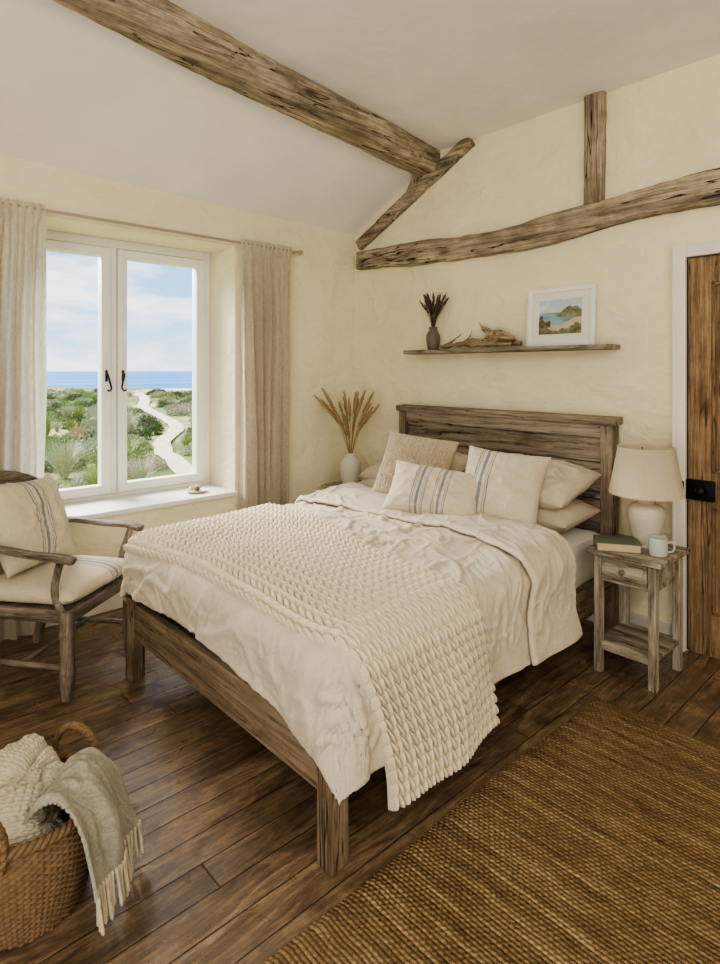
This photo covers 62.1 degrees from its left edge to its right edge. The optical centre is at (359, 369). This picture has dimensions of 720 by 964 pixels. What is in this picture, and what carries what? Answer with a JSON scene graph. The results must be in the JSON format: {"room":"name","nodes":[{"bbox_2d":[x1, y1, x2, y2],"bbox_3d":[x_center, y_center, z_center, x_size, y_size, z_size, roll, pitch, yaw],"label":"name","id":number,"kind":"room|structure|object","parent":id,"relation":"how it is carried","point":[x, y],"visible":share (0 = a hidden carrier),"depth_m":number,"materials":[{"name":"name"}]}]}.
{"room":"bedroom","nodes":[
{"label":"bedroom","id":0,"kind":"room"},
{"bbox_2d":[0,154,354,557],"bbox_3d":[-2.197,0.150,3.496,5.700,2.900,0.500,0,0,-43],"label":"wall","id":1,"kind":"structure","parent":0,"point":[322,296],"depth_m":4.45,"materials":[{"name":"beige paint"}]},
{"bbox_2d":[45,592,122,627],"bbox_3d":[-2.084,1.435,3.248,5.530,0.130,0.018,0,0,-43],"label":"baseboard","id":2,"kind":"structure","parent":1,"relation":"attached to","point":[115,602],"depth_m":3.71,"materials":[{"name":"white paint"}]},
{"bbox_2d":[46,230,209,503],"bbox_3d":[-1.700,0.000,4.123,1.460,1.800,0.150,0,0,-43],"label":"window","id":3,"kind":"structure","parent":1,"relation":"in","point":[113,255],"depth_m":4.14,"materials":[{"name":"white paint"}]},
{"bbox_2d":[64,483,237,522],"bbox_3d":[-1.556,0.888,3.966,1.460,0.033,0.415,0,0,-43],"label":"window sill","id":4,"kind":"structure","parent":1,"relation":"attached to","point":[111,506],"depth_m":3.99,"materials":[{"name":"white paint"}]},
{"bbox_2d":[185,484,207,493],"bbox_3d":[-1.167,0.847,4.267,0.156,0.049,0.156,0,0,-43],"label":"shell dish","id":5,"kind":"object","parent":4,"relation":"on","point":[196,489],"visible":1,"depth_m":4.24,"materials":[{"name":"beige ceramic"}]},
{"bbox_2d":[1,202,302,254],"bbox_3d":[-1.440,-0.901,3.781,2.638,0.062,0.104,0,0,-43],"label":"curtain rod","id":6,"kind":"object","parent":1,"relation":"attached to","point":[300,252],"visible":0.78,"depth_m":3.79,"materials":[{"name":"metal"}]},
{"bbox_2d":[0,197,46,642],"bbox_3d":[-2.003,0.274,3.214,0.579,2.428,0.100,0,0,-40],"label":"curtain","id":7,"kind":"object","parent":6,"relation":"hanging from","point":[23,278],"visible":0.75,"depth_m":3.34,"materials":[{"name":"fabric"}]},
{"bbox_2d":[239,238,292,509],"bbox_3d":[-0.688,0.274,4.425,0.460,2.428,0.106,0,0,-43],"label":"curtain","id":8,"kind":"object","parent":6,"relation":"hanging from","point":[266,283],"visible":0.82,"depth_m":4.41,"materials":[{"name":"fabric"}]},
{"bbox_2d":[0,0,719,235],"bbox_3d":[-0.107,-1.590,1.165,5.720,0.935,5.860,0,0,-43],"label":"ceiling","id":9,"kind":"structure","parent":0,"point":[77,94],"depth_m":3.27,"materials":[{"name":"paint"}]},
{"bbox_2d":[53,0,439,176],"bbox_3d":[-1.370,-1.715,2.493,0.252,0.500,5.548,0,0,43],"label":"timber beam","id":10,"kind":"structure","parent":9,"relation":"attached to","point":[162,27],"depth_m":3.23,"materials":[{"name":"brown wood"}]},
{"bbox_2d":[0,608,719,963],"bbox_3d":[-0.128,1.540,1.247,5.700,0.080,5.810,0,0,-43],"label":"floor","id":11,"kind":"structure","parent":0,"point":[228,871],"depth_m":2.14,"materials":[{"name":"brown wood"}]},
{"bbox_2d":[0,720,100,950],"bbox_3d":[-0.949,1.301,1.688,0.425,0.396,0.425,0,0,-32],"label":"wicker basket","id":12,"kind":"object","parent":11,"relation":"on","point":[43,878],"visible":0.46,"depth_m":1.55,"materials":[{"name":"wicker"}]},
{"bbox_2d":[0,779,62,847],"bbox_3d":[-0.982,1.260,1.632,0.310,0.221,0.218,0,0,-21],"label":"knit throw","id":13,"kind":"object","parent":12,"relation":"in","point":[17,799],"visible":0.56,"depth_m":1.61,"materials":[{"name":"beige fabric"}]},
{"bbox_2d":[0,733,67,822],"bbox_3d":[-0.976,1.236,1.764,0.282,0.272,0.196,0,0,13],"label":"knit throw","id":14,"kind":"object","parent":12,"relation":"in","point":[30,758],"visible":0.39,"depth_m":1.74,"materials":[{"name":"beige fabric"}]},
{"bbox_2d":[24,747,144,935],"bbox_3d":[-0.769,1.299,1.688,0.246,0.372,0.306,0,0,-2],"label":"fringed throw","id":15,"kind":"object","parent":12,"relation":"in","point":[90,788],"visible":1,"depth_m":1.65,"materials":[{"name":"beige fabric"}]},
{"bbox_2d":[0,470,143,701],"bbox_3d":[-1.566,1.013,3.021,0.682,0.985,0.662,0,0,10],"label":"armchair","id":16,"kind":"object","parent":11,"relation":"on","point":[62,589],"visible":0.72,"depth_m":2.79,"materials":[{"name":"brown wood"}]},
{"bbox_2d":[0,476,73,577],"bbox_3d":[-1.683,0.780,3.062,0.254,0.453,0.496,0,0,11],"label":"cushion","id":17,"kind":"object","parent":16,"relation":"on","point":[33,515],"visible":0.9,"depth_m":2.97,"materials":[{"name":"fabric"}]},
{"bbox_2d":[0,555,123,604],"bbox_3d":[-1.520,1.045,3.013,0.530,0.119,0.540,0,0,10],"label":"seat cushion","id":18,"kind":"object","parent":16,"relation":"on","point":[91,578],"depth_m":2.86,"materials":[{"name":"fabric"}]},
{"bbox_2d":[321,480,361,488],"bbox_3d":[-0.056,1.200,4.691,0.369,0.600,0.380,0,0,-43],"label":"nightstand","id":19,"kind":"object","parent":11,"relation":"on","point":[326,485],"visible":0.04,"depth_m":4.70,"materials":[{"name":"brown wood"}]},
{"bbox_2d":[313,388,380,483],"bbox_3d":[-0.080,0.512,4.713,0.524,0.778,0.492,0,0,-43],"label":"vase","id":20,"kind":"object","parent":19,"relation":"on","point":[350,465],"visible":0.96,"depth_m":4.64,"materials":[{"name":"white ceramic"}]},
{"bbox_2d":[126,404,622,876],"bbox_3d":[0.132,0.882,3.204,2.268,1.235,1.827,0,0,-43],"label":"bed","id":21,"kind":"object","parent":11,"relation":"on","point":[582,437],"visible":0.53,"depth_m":3.07,"materials":[{"name":"brown wood"}]},
{"bbox_2d":[170,527,599,634],"bbox_3d":[0.128,1.034,3.184,2.060,0.257,1.707,0,0,-43],"label":"mattress","id":22,"kind":"object","parent":21,"relation":"on","point":[578,539],"visible":0.06,"depth_m":3.19,"materials":[{"name":"white fabric"}]},
{"bbox_2d":[120,482,582,805],"bbox_3d":[-0.099,1.003,2.974,1.706,0.524,1.943,0,0,-43],"label":"duvet","id":23,"kind":"object","parent":22,"relation":"on","point":[521,576],"visible":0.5,"depth_m":2.43,"materials":[{"name":"fabric"}]},
{"bbox_2d":[123,503,499,810],"bbox_3d":[-0.321,1.063,2.670,0.918,0.604,1.853,0,0,-43],"label":"knit blanket","id":24,"kind":"object","parent":23,"relation":"on","point":[415,636],"visible":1,"depth_m":2.11,"materials":[{"name":"fabric"}]},
{"bbox_2d":[381,460,475,515],"bbox_3d":[0.407,0.678,3.295,0.561,0.310,0.250,0,0,26],"label":"cushion","id":25,"kind":"object","parent":23,"relation":"on","point":[415,488],"visible":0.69,"depth_m":3.23,"materials":[{"name":"fabric"}]},
{"bbox_2d":[465,446,550,523],"bbox_3d":[0.762,0.640,3.236,0.470,0.414,0.301,0,0,34],"label":"cushion","id":26,"kind":"object","parent":23,"relation":"on","point":[508,485],"visible":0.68,"depth_m":3.14,"materials":[{"name":"fabric"}]},
{"bbox_2d":[358,478,375,487],"bbox_3d":[0.363,0.799,4.111,0.440,0.224,0.700,0,0,-43],"label":"pillow","id":27,"kind":"object","parent":22,"relation":"on","point":[370,482],"visible":0.06,"depth_m":4.15,"materials":[{"name":"fabric"}]},
{"bbox_2d":[359,452,467,478],"bbox_3d":[0.391,0.667,4.110,0.408,0.268,0.740,0,0,-43],"label":"pillow","id":28,"kind":"object","parent":27,"relation":"on","point":[460,460],"visible":0.16,"depth_m":4.02,"materials":[{"name":"fabric"}]},
{"bbox_2d":[372,432,458,493],"bbox_3d":[0.348,0.620,3.785,0.470,0.418,0.333,0,0,30],"label":"cushion","id":29,"kind":"object","parent":27,"relation":"on","point":[437,453],"visible":0.48,"depth_m":3.75,"materials":[{"name":"beige fabric"}]},
{"bbox_2d":[537,499,600,532],"bbox_3d":[0.959,0.803,3.463,0.440,0.216,0.700,0,0,-45],"label":"pillow","id":30,"kind":"object","parent":22,"relation":"on","point":[577,511],"visible":0.3,"depth_m":3.17,"materials":[{"name":"fabric"}]},
{"bbox_2d":[511,453,601,509],"bbox_3d":[0.966,0.641,3.470,0.423,0.269,0.700,0,0,-41],"label":"pillow","id":31,"kind":"object","parent":30,"relation":"on","point":[564,481],"visible":0.41,"depth_m":3.22,"materials":[{"name":"fabric"}]},
{"bbox_2d":[263,697,719,963],"bbox_3d":[0.512,1.492,0.665,3.655,0.010,2.286,0,0,-43],"label":"rug","id":32,"kind":"object","parent":11,"relation":"on","point":[599,843],"visible":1,"depth_m":1.77,"materials":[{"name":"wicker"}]},
{"bbox_2d":[586,534,690,692],"bbox_3d":[1.388,1.195,2.989,0.389,0.610,0.360,0,0,-43],"label":"nightstand","id":33,"kind":"object","parent":11,"relation":"on","point":[645,572],"visible":0.91,"depth_m":2.93,"materials":[{"name":"brown wood"}]},
{"bbox_2d":[593,534,641,553],"bbox_3d":[1.283,0.869,2.987,0.205,0.042,0.150,0,0,15],"label":"book","id":34,"kind":"object","parent":33,"relation":"on","point":[608,543],"visible":1,"depth_m":2.94,"materials":[{"name":"paper"}]},
{"bbox_2d":[601,622,678,664],"bbox_3d":[1.393,1.365,2.993,0.325,0.040,0.290,0,0,-43],"label":"shelf","id":35,"kind":"object","parent":33,"relation":"attached to","point":[629,640],"depth_m":2.95,"materials":[{"name":"brown wood"}]},
{"bbox_2d":[609,444,684,548],"bbox_3d":[1.450,0.640,3.032,0.351,0.500,0.351,0,0,-43],"label":"table lamp","id":36,"kind":"object","parent":33,"relation":"on","point":[647,474],"visible":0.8,"depth_m":2.94,"materials":[{"name":"beige ceramic"}]},
{"bbox_2d":[648,535,675,557],"bbox_3d":[1.442,0.848,2.864,0.084,0.085,0.111,0,0,-43],"label":"mug","id":37,"kind":"object","parent":33,"relation":"on","point":[657,545],"visible":1,"depth_m":2.84,"materials":[{"name":"grey ceramic"}]},
{"bbox_2d":[355,54,719,649],"bbox_3d":[1.948,-0.150,3.089,0.150,3.500,5.710,0,0,-43],"label":"wall","id":38,"kind":"structure","parent":0,"point":[663,127],"depth_m":3.79,"materials":[{"name":"beige paint"}]},
{"bbox_2d":[356,137,474,249],"bbox_3d":[0.398,-1.342,4.652,0.093,0.655,1.212,0,0,-43],"label":"timber beam","id":39,"kind":"structure","parent":38,"relation":"attached to","point":[463,146],"depth_m":4.57,"materials":[{"name":"brown wood"}]},
{"bbox_2d":[406,175,420,191],"bbox_3d":[0.425,-1.420,4.617,0.086,0.203,0.169,0,0,-43],"label":"timber beam","id":40,"kind":"structure","parent":39,"relation":"attached to","point":[414,179],"depth_m":4.57,"materials":[{"name":"brown wood"}]},
{"bbox_2d":[403,344,619,354],"bbox_3d":[0.914,-0.132,3.969,0.181,0.032,1.555,0,0,-43],"label":"wall shelf","id":41,"kind":"object","parent":38,"relation":"attached to","point":[587,346],"visible":1,"depth_m":3.77,"materials":[{"name":"brown wood"}]},
{"bbox_2d":[419,292,448,349],"bbox_3d":[0.545,-0.364,4.373,0.190,0.433,0.216,0,0,-43],"label":"vase","id":42,"kind":"object","parent":41,"relation":"on","point":[432,337],"visible":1,"depth_m":4.36,"materials":[{"name":"ceramic"}]},
{"bbox_2d":[439,322,521,348],"bbox_3d":[0.792,-0.243,4.084,0.102,0.180,0.663,0,0,-43],"label":"driftwood","id":43,"kind":"object","parent":41,"relation":"on","point":[491,339],"visible":1,"depth_m":3.99,"materials":[{"name":"brown wood"}]},
{"bbox_2d":[526,283,596,345],"bbox_3d":[1.239,-0.330,3.701,0.049,0.365,0.450,0,0,-43],"label":"framed picture","id":44,"kind":"object","parent":41,"relation":"on","point":[560,315],"visible":1,"depth_m":3.69,"materials":[{"name":"white paper"}]},
{"bbox_2d":[539,297,581,334],"bbox_3d":[1.236,-0.330,3.698,0.001,0.215,0.285,5,-4,-42],"label":"painting","id":45,"kind":"object","parent":44,"relation":"attached to","point":[561,316],"depth_m":3.69},
{"bbox_2d":[356,168,719,269],"bbox_3d":[1.900,-0.904,3.010,0.113,0.254,5.620,0,0,-43],"label":"timber beam","id":46,"kind":"structure","parent":38,"relation":"attached to","point":[700,189],"depth_m":3.67,"materials":[{"name":"brown wood"}]},
{"bbox_2d":[583,91,606,204],"bbox_3d":[1.404,-1.315,3.559,0.090,0.652,0.134,0,0,-43],"label":"timber beam","id":47,"kind":"structure","parent":38,"relation":"attached to","point":[595,104],"depth_m":3.52,"materials":[{"name":"brown wood"}]},
{"bbox_2d":[586,607,671,635],"bbox_3d":[0.837,1.435,4.173,0.018,0.130,2.550,0,0,-43],"label":"baseboard","id":48,"kind":"structure","parent":38,"relation":"attached to","point":[637,618],"depth_m":3.35,"materials":[{"name":"white paint"}]},
{"bbox_2d":[672,240,719,650],"bbox_3d":[2.037,0.415,2.899,0.096,2.170,0.954,0,0,-43],"label":"door frame","id":49,"kind":"structure","parent":38,"relation":"attached to","point":[680,254],"depth_m":3.20,"materials":[{"name":"white paint"}]},
{"bbox_2d":[682,254,719,659],"bbox_3d":[2.001,0.450,2.901,0.136,2.098,0.879,0,0,-43],"label":"door","id":50,"kind":"structure","parent":38,"relation":"in","point":[703,481],"depth_m":3.15,"materials":[{"name":"brown wood"}]},
{"label":"outside","id":51,"kind":"structure","parent":0,"visible":0},
{"bbox_2d":[44,386,191,487],"bbox_3d":[-18.134,8.739,64.028,110.000,15.019,110.000,0,0,-43],"label":"ground","id":52,"kind":"structure","parent":51,"point":[176,444],"depth_m":15.68,"materials":[{"name":"beige sand"}]},
{"bbox_2d":[45,410,63,434],"bbox_3d":[-7.912,1.331,15.046,1.024,0.735,0.955,0,0,12],"label":"ornamental grass","id":53,"kind":"object","parent":52,"relation":"on","point":[48,427],"depth_m":15.03,"materials":[{"name":"green plant"}]},
{"bbox_2d":[46,399,62,405],"bbox_3d":[-14.237,1.577,27.723,1.006,0.490,1.019,0,0,-24],"label":"shrub","id":54,"kind":"object","parent":52,"relation":"on","point":[49,402],"visible":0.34,"depth_m":27.61,"materials":[{"name":"green plant"}]},
{"bbox_2d":[46,411,63,424],"bbox_3d":[-9.351,1.494,17.995,0.969,0.562,0.969,0,0,-6],"label":"shrub","id":55,"kind":"object","parent":52,"relation":"on","point":[56,419],"visible":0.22,"depth_m":17.99,"materials":[{"name":"green plant"}]},
{"bbox_2d":[44,472,65,488],"bbox_3d":[-4.375,1.541,7.989,0.824,0.414,0.908,0,0,-13],"label":"shrub","id":56,"kind":"object","parent":52,"relation":"on","point":[46,473],"visible":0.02,"depth_m":8.07,"materials":[{"name":"green plant"}]},
{"bbox_2d":[52,421,63,431],"bbox_3d":[-8.181,1.514,16.145,0.517,0.369,0.534,0,0,36],"label":"ornamental grass","id":57,"kind":"object","parent":52,"relation":"on","point":[56,427],"depth_m":16.13,"materials":[{"name":"green plant"}]},
{"bbox_2d":[46,436,74,456],"bbox_3d":[-5.095,1.408,10.218,0.706,0.544,0.757,0,0,-2],"label":"ornamental grass","id":58,"kind":"object","parent":52,"relation":"on","point":[58,436],"depth_m":10.20,"materials":[{"name":"green plant"}]},
{"bbox_2d":[45,434,78,454],"bbox_3d":[-5.957,1.505,11.655,0.956,0.548,0.916,0,0,-10],"label":"shrub","id":59,"kind":"object","parent":52,"relation":"on","point":[51,439],"visible":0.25,"depth_m":11.61,"materials":[{"name":"green plant"}]},
{"bbox_2d":[55,390,71,394],"bbox_3d":[-17.978,1.430,36.400,1.093,0.423,1.107,0,0,-6],"label":"shrub","id":60,"kind":"object","parent":52,"relation":"on","point":[60,392],"visible":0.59,"depth_m":36.23,"materials":[{"name":"green plant"}]},
{"bbox_2d":[55,398,71,404],"bbox_3d":[-14.382,1.556,28.818,1.000,0.447,1.054,0,0,5],"label":"shrub","id":61,"kind":"object","parent":52,"relation":"on","point":[62,400],"visible":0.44,"depth_m":28.76,"materials":[{"name":"green plant"}]},
{"bbox_2d":[54,403,75,419],"bbox_3d":[-9.216,1.308,18.863,1.071,0.741,1.037,0,0,16],"label":"ornamental grass","id":62,"kind":"object","parent":52,"relation":"on","point":[64,414],"depth_m":18.73,"materials":[{"name":"green plant"}]},
{"bbox_2d":[44,453,88,472],"bbox_3d":[-4.794,1.542,9.775,0.788,0.398,0.759,0,0,9],"label":"shrub","id":63,"kind":"object","parent":52,"relation":"on","point":[79,458],"visible":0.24,"depth_m":9.69,"materials":[{"name":"green plant"}]},
{"bbox_2d":[63,417,77,432],"bbox_3d":[-7.670,1.441,15.844,0.701,0.503,0.654,0,0,-15],"label":"ornamental grass","id":64,"kind":"object","parent":52,"relation":"on","point":[70,424],"depth_m":15.79,"materials":[{"name":"green plant"}]},
{"bbox_2d":[45,431,96,478],"bbox_3d":[-4.458,1.283,8.980,1.033,0.758,1.000,0,0,-24],"label":"ornamental grass","id":65,"kind":"object","parent":52,"relation":"on","point":[63,462],"depth_m":8.94,"materials":[{"name":"plant"}]},
{"bbox_2d":[61,431,85,442],"bbox_3d":[-6.686,1.596,13.851,0.713,0.368,0.786,0,0,13],"label":"shrub","id":66,"kind":"object","parent":52,"relation":"on","point":[70,434],"visible":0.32,"depth_m":13.80,"materials":[{"name":"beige plant"}]},
{"bbox_2d":[60,414,87,429],"bbox_3d":[-8.150,1.526,17.071,0.931,0.564,0.896,0,0,28],"label":"shrub","id":67,"kind":"object","parent":52,"relation":"on","point":[78,419],"visible":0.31,"depth_m":17.01,"materials":[{"name":"green plant"}]},
{"bbox_2d":[64,393,86,401],"bbox_3d":[-14.890,1.484,31.377,1.283,0.534,1.236,0,0,36],"label":"shrub","id":68,"kind":"object","parent":52,"relation":"on","point":[73,396],"visible":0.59,"depth_m":31.18,"materials":[{"name":"green plant"}]},
{"bbox_2d":[67,426,89,435],"bbox_3d":[-7.080,1.588,15.065,0.686,0.371,0.623,0,0,35],"label":"shrub","id":69,"kind":"object","parent":52,"relation":"on","point":[76,429],"visible":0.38,"depth_m":15.01,"materials":[{"name":"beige plant"}]},
{"bbox_2d":[65,438,97,455],"bbox_3d":[-5.250,1.542,11.297,1.018,0.506,1.005,0,0,43],"label":"shrub","id":70,"kind":"object","parent":52,"relation":"on","point":[92,443],"visible":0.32,"depth_m":11.25,"materials":[{"name":"plant"}]},
{"bbox_2d":[68,402,95,418],"bbox_3d":[-8.632,1.283,18.381,1.025,0.789,1.099,0,0,42],"label":"ornamental grass","id":71,"kind":"object","parent":52,"relation":"on","point":[79,410],"depth_m":18.29,"materials":[{"name":"green plant"}]},
{"bbox_2d":[70,400,93,407],"bbox_3d":[-11.874,1.587,25.814,1.288,0.571,1.337,0,0,9],"label":"shrub","id":72,"kind":"object","parent":52,"relation":"on","point":[83,404],"visible":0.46,"depth_m":25.69,"materials":[{"name":"green plant"}]},
{"bbox_2d":[73,397,90,401],"bbox_3d":[-14.303,1.554,30.879,0.951,0.351,0.940,0,0,17],"label":"shrub","id":73,"kind":"object","parent":52,"relation":"on","point":[77,398],"visible":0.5,"depth_m":30.73,"materials":[{"name":"green plant"}]},
{"bbox_2d":[69,456,97,485],"bbox_3d":[-3.517,1.407,7.994,0.687,0.561,0.736,0,0,45],"label":"ornamental grass","id":74,"kind":"object","parent":52,"relation":"on","point":[93,479],"depth_m":7.92,"materials":[{"name":"green plant"}]},
{"bbox_2d":[70,471,96,486],"bbox_3d":[-3.834,1.586,8.466,0.482,0.320,0.488,0,0,-3],"label":"shrub","id":75,"kind":"object","parent":52,"relation":"on","point":[81,477],"visible":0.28,"depth_m":8.37,"materials":[{"name":"green plant"}]},
{"bbox_2d":[73,452,97,464],"bbox_3d":[-4.927,1.604,10.721,0.596,0.280,0.622,0,0,-42],"label":"shrub","id":76,"kind":"object","parent":52,"relation":"on","point":[86,458],"visible":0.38,"depth_m":10.68,"materials":[{"name":"green plant"}]},
{"bbox_2d":[78,414,97,431],"bbox_3d":[-7.095,1.497,16.035,1.000,0.636,1.012,0,0,40],"label":"shrub","id":77,"kind":"object","parent":52,"relation":"on","point":[87,425],"visible":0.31,"depth_m":15.80,"materials":[{"name":"green plant"}]},
{"bbox_2d":[80,428,97,442],"bbox_3d":[-5.967,1.539,13.563,0.876,0.447,0.910,0,0,9],"label":"shrub","id":78,"kind":"object","parent":52,"relation":"on","point":[89,432],"visible":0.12,"depth_m":13.41,"materials":[{"name":"green plant"}]},
{"bbox_2d":[83,407,97,414],"bbox_3d":[-9.800,1.582,21.612,1.172,0.536,1.157,0,0,-42],"label":"shrub","id":79,"kind":"object","parent":52,"relation":"on","point":[90,409],"visible":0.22,"depth_m":21.52,"materials":[{"name":"green plant"}]},
{"bbox_2d":[86,424,97,439],"bbox_3d":[-5.251,1.352,12.269,0.930,0.643,0.900,0,0,-25],"label":"ornamental grass","id":80,"kind":"object","parent":52,"relation":"on","point":[96,432],"depth_m":12.15,"materials":[{"name":"green plant"}]},
{"bbox_2d":[87,393,97,400],"bbox_3d":[-13.997,1.492,31.854,1.292,0.518,1.347,0,0,38],"label":"shrub","id":81,"kind":"object","parent":52,"relation":"on","point":[95,394],"visible":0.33,"depth_m":31.64,"materials":[{"name":"green plant"}]},
{"bbox_2d":[88,447,139,472],"bbox_3d":[-3.952,1.494,9.685,0.846,0.538,0.882,0,0,24],"label":"shrub","id":82,"kind":"object","parent":52,"relation":"on","point":[128,450],"visible":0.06,"depth_m":9.73,"materials":[{"name":"green plant"}]},
{"bbox_2d":[97,436,151,459],"bbox_3d":[-4.357,1.504,11.079,0.993,0.565,1.029,0,0,-10],"label":"shrub","id":83,"kind":"object","parent":52,"relation":"on","point":[142,452],"visible":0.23,"depth_m":11.13,"materials":[{"name":"green plant"}]},
{"bbox_2d":[127,415,140,433],"bbox_3d":[-5.871,1.404,15.152,0.837,0.598,0.864,0,0,29],"label":"ornamental grass","id":84,"kind":"object","parent":52,"relation":"on","point":[129,425],"depth_m":15.06,"materials":[{"name":"green plant"}]},
{"bbox_2d":[127,408,143,422],"bbox_3d":[-6.250,1.286,15.837,1.176,0.813,1.139,0,0,24],"label":"ornamental grass","id":85,"kind":"object","parent":52,"relation":"on","point":[130,413],"depth_m":15.87,"materials":[{"name":"green plant"}]},
{"bbox_2d":[127,432,145,455],"bbox_3d":[-4.088,1.337,10.407,0.801,0.654,0.859,0,0,0],"label":"ornamental grass","id":86,"kind":"object","parent":52,"relation":"on","point":[128,441],"depth_m":10.40,"materials":[{"name":"green plant"}]},
{"bbox_2d":[127,410,146,417],"bbox_3d":[-7.730,1.566,20.159,1.093,0.445,1.134,0,0,27],"label":"shrub","id":87,"kind":"object","parent":52,"relation":"on","point":[135,413],"visible":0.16,"depth_m":20.14,"materials":[{"name":"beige plant"}]},
{"bbox_2d":[127,428,151,440],"bbox_3d":[-5.166,1.539,13.972,0.742,0.416,0.715,0,0,22],"label":"shrub","id":88,"kind":"object","parent":52,"relation":"on","point":[143,433],"visible":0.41,"depth_m":13.89,"materials":[{"name":"green plant"}]},
{"bbox_2d":[127,459,152,479],"bbox_3d":[-3.491,1.552,9.038,0.717,0.417,0.790,0,0,-37],"label":"shrub","id":89,"kind":"object","parent":52,"relation":"on","point":[130,462],"visible":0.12,"depth_m":9.01,"materials":[{"name":"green plant"}]},
{"bbox_2d":[132,437,151,450],"bbox_3d":[-4.596,1.563,12.517,0.552,0.373,0.532,0,0,37],"label":"shrub","id":90,"kind":"object","parent":52,"relation":"on","point":[144,440],"visible":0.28,"depth_m":12.48,"materials":[{"name":"green plant"}]},
{"bbox_2d":[131,413,158,424],"bbox_3d":[-6.698,1.537,18.212,1.061,0.477,1.074,0,0,5],"label":"shrub","id":91,"kind":"object","parent":52,"relation":"on","point":[146,414],"visible":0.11,"depth_m":18.11,"materials":[{"name":"green plant"}]},
{"bbox_2d":[127,452,163,479],"bbox_3d":[-3.175,1.423,8.610,0.720,0.546,0.744,0,0,7],"label":"ornamental grass","id":92,"kind":"object","parent":52,"relation":"on","point":[139,473],"depth_m":8.54,"materials":[{"name":"plant"}]},
{"bbox_2d":[135,414,160,427],"bbox_3d":[-6.199,1.533,17.511,0.864,0.488,0.897,0,0,-12],"label":"shrub","id":93,"kind":"object","parent":52,"relation":"on","point":[142,421],"visible":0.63,"depth_m":17.42,"materials":[{"name":"green plant"}]},
{"bbox_2d":[138,423,164,435],"bbox_3d":[-5.310,1.572,15.274,0.753,0.406,0.725,0,0,-40],"label":"shrub","id":94,"kind":"object","parent":52,"relation":"on","point":[151,427],"visible":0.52,"depth_m":15.22,"materials":[{"name":"green plant"}]},
{"bbox_2d":[136,454,167,469],"bbox_3d":[-3.488,1.560,9.947,0.584,0.331,0.643,0,0,9],"label":"shrub","id":95,"kind":"object","parent":52,"relation":"on","point":[158,462],"visible":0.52,"depth_m":9.94,"materials":[{"name":"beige plant"}]},
{"bbox_2d":[144,389,160,395],"bbox_3d":[-13.083,1.471,37.883,1.271,0.542,1.320,0,0,39],"label":"shrub","id":96,"kind":"object","parent":52,"relation":"on","point":[153,390],"visible":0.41,"depth_m":37.71,"materials":[{"name":"green plant"}]},
{"bbox_2d":[146,422,163,429],"bbox_3d":[-5.697,1.594,16.691,0.537,0.302,0.517,0,0,-1],"label":"shrub","id":97,"kind":"object","parent":52,"relation":"on","point":[153,423],"visible":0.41,"depth_m":16.65,"materials":[{"name":"green plant"}]},
{"bbox_2d":[134,393,191,473],"bbox_3d":[-8.249,1.603,23.719,1.063,0.178,34.136,0,0,-22],"label":"garden path","id":98,"kind":"structure","parent":52,"relation":"on","point":[177,464],"depth_m":13.33,"materials":[{"name":"beige sand"}]},
{"bbox_2d":[156,401,172,407],"bbox_3d":[-9.109,1.656,28.006,1.096,0.400,1.055,0,0,-21],"label":"shrub","id":99,"kind":"object","parent":52,"relation":"on","point":[164,402],"visible":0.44,"depth_m":27.82,"materials":[{"name":"green plant"}]},
{"bbox_2d":[158,392,175,398],"bbox_3d":[-11.216,1.521,34.744,1.220,0.525,1.170,0,0,39],"label":"shrub","id":100,"kind":"object","parent":52,"relation":"on","point":[165,393],"visible":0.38,"depth_m":34.59,"materials":[{"name":"green plant"}]},
{"bbox_2d":[157,395,177,402],"bbox_3d":[-10.016,1.567,31.192,1.274,0.555,1.157,0,0,-16],"label":"shrub","id":101,"kind":"object","parent":52,"relation":"on","point":[168,396],"visible":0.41,"depth_m":31.05,"materials":[{"name":"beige plant"}]},
{"bbox_2d":[165,406,191,415],"bbox_3d":[-6.629,1.589,22.398,1.256,0.454,1.240,0,0,-29],"label":"shrub","id":102,"kind":"object","parent":52,"relation":"on","point":[183,412],"visible":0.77,"depth_m":22.20,"materials":[{"name":"green plant"}]},
{"bbox_2d":[167,402,191,413],"bbox_3d":[-6.935,1.545,23.360,1.365,0.598,1.239,0,0,-12],"label":"shrub","id":103,"kind":"object","parent":52,"relation":"on","point":[176,404],"visible":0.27,"depth_m":23.23,"materials":[{"name":"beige plant"}]},
{"bbox_2d":[174,394,190,399],"bbox_3d":[-10.025,1.565,33.911,1.412,0.442,1.467,0,0,-24],"label":"shrub","id":104,"kind":"object","parent":52,"relation":"on","point":[178,397],"visible":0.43,"depth_m":33.73,"materials":[{"name":"green plant"}]},
{"bbox_2d":[177,399,190,404],"bbox_3d":[-8.628,1.645,29.412,1.019,0.447,1.058,0,0,-26],"label":"shrub","id":105,"kind":"object","parent":52,"relation":"on","point":[182,400],"visible":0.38,"depth_m":29.35,"materials":[{"name":"green plant"}]},
{"bbox_2d":[177,429,191,447],"bbox_3d":[-3.543,1.438,12.293,0.722,0.518,0.673,0,0,-1],"label":"ornamental grass","id":106,"kind":"object","parent":52,"relation":"on","point":[186,440],"depth_m":12.23,"materials":[{"name":"green plant"}]},
{"bbox_2d":[179,442,191,455],"bbox_3d":[-3.189,1.567,11.660,0.663,0.370,0.655,0,0,-12],"label":"shrub","id":107,"kind":"object","parent":52,"relation":"on","point":[188,448],"visible":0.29,"depth_m":11.58,"materials":[{"name":"plant"}]},
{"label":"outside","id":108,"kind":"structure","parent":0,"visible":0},
{"bbox_2d":[47,371,191,387],"bbox_3d":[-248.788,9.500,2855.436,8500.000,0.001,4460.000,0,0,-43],"label":"sea","id":109,"kind":"structure","parent":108,"point":[87,379],"depth_m":598.10,"materials":[{"name":"liquid"}]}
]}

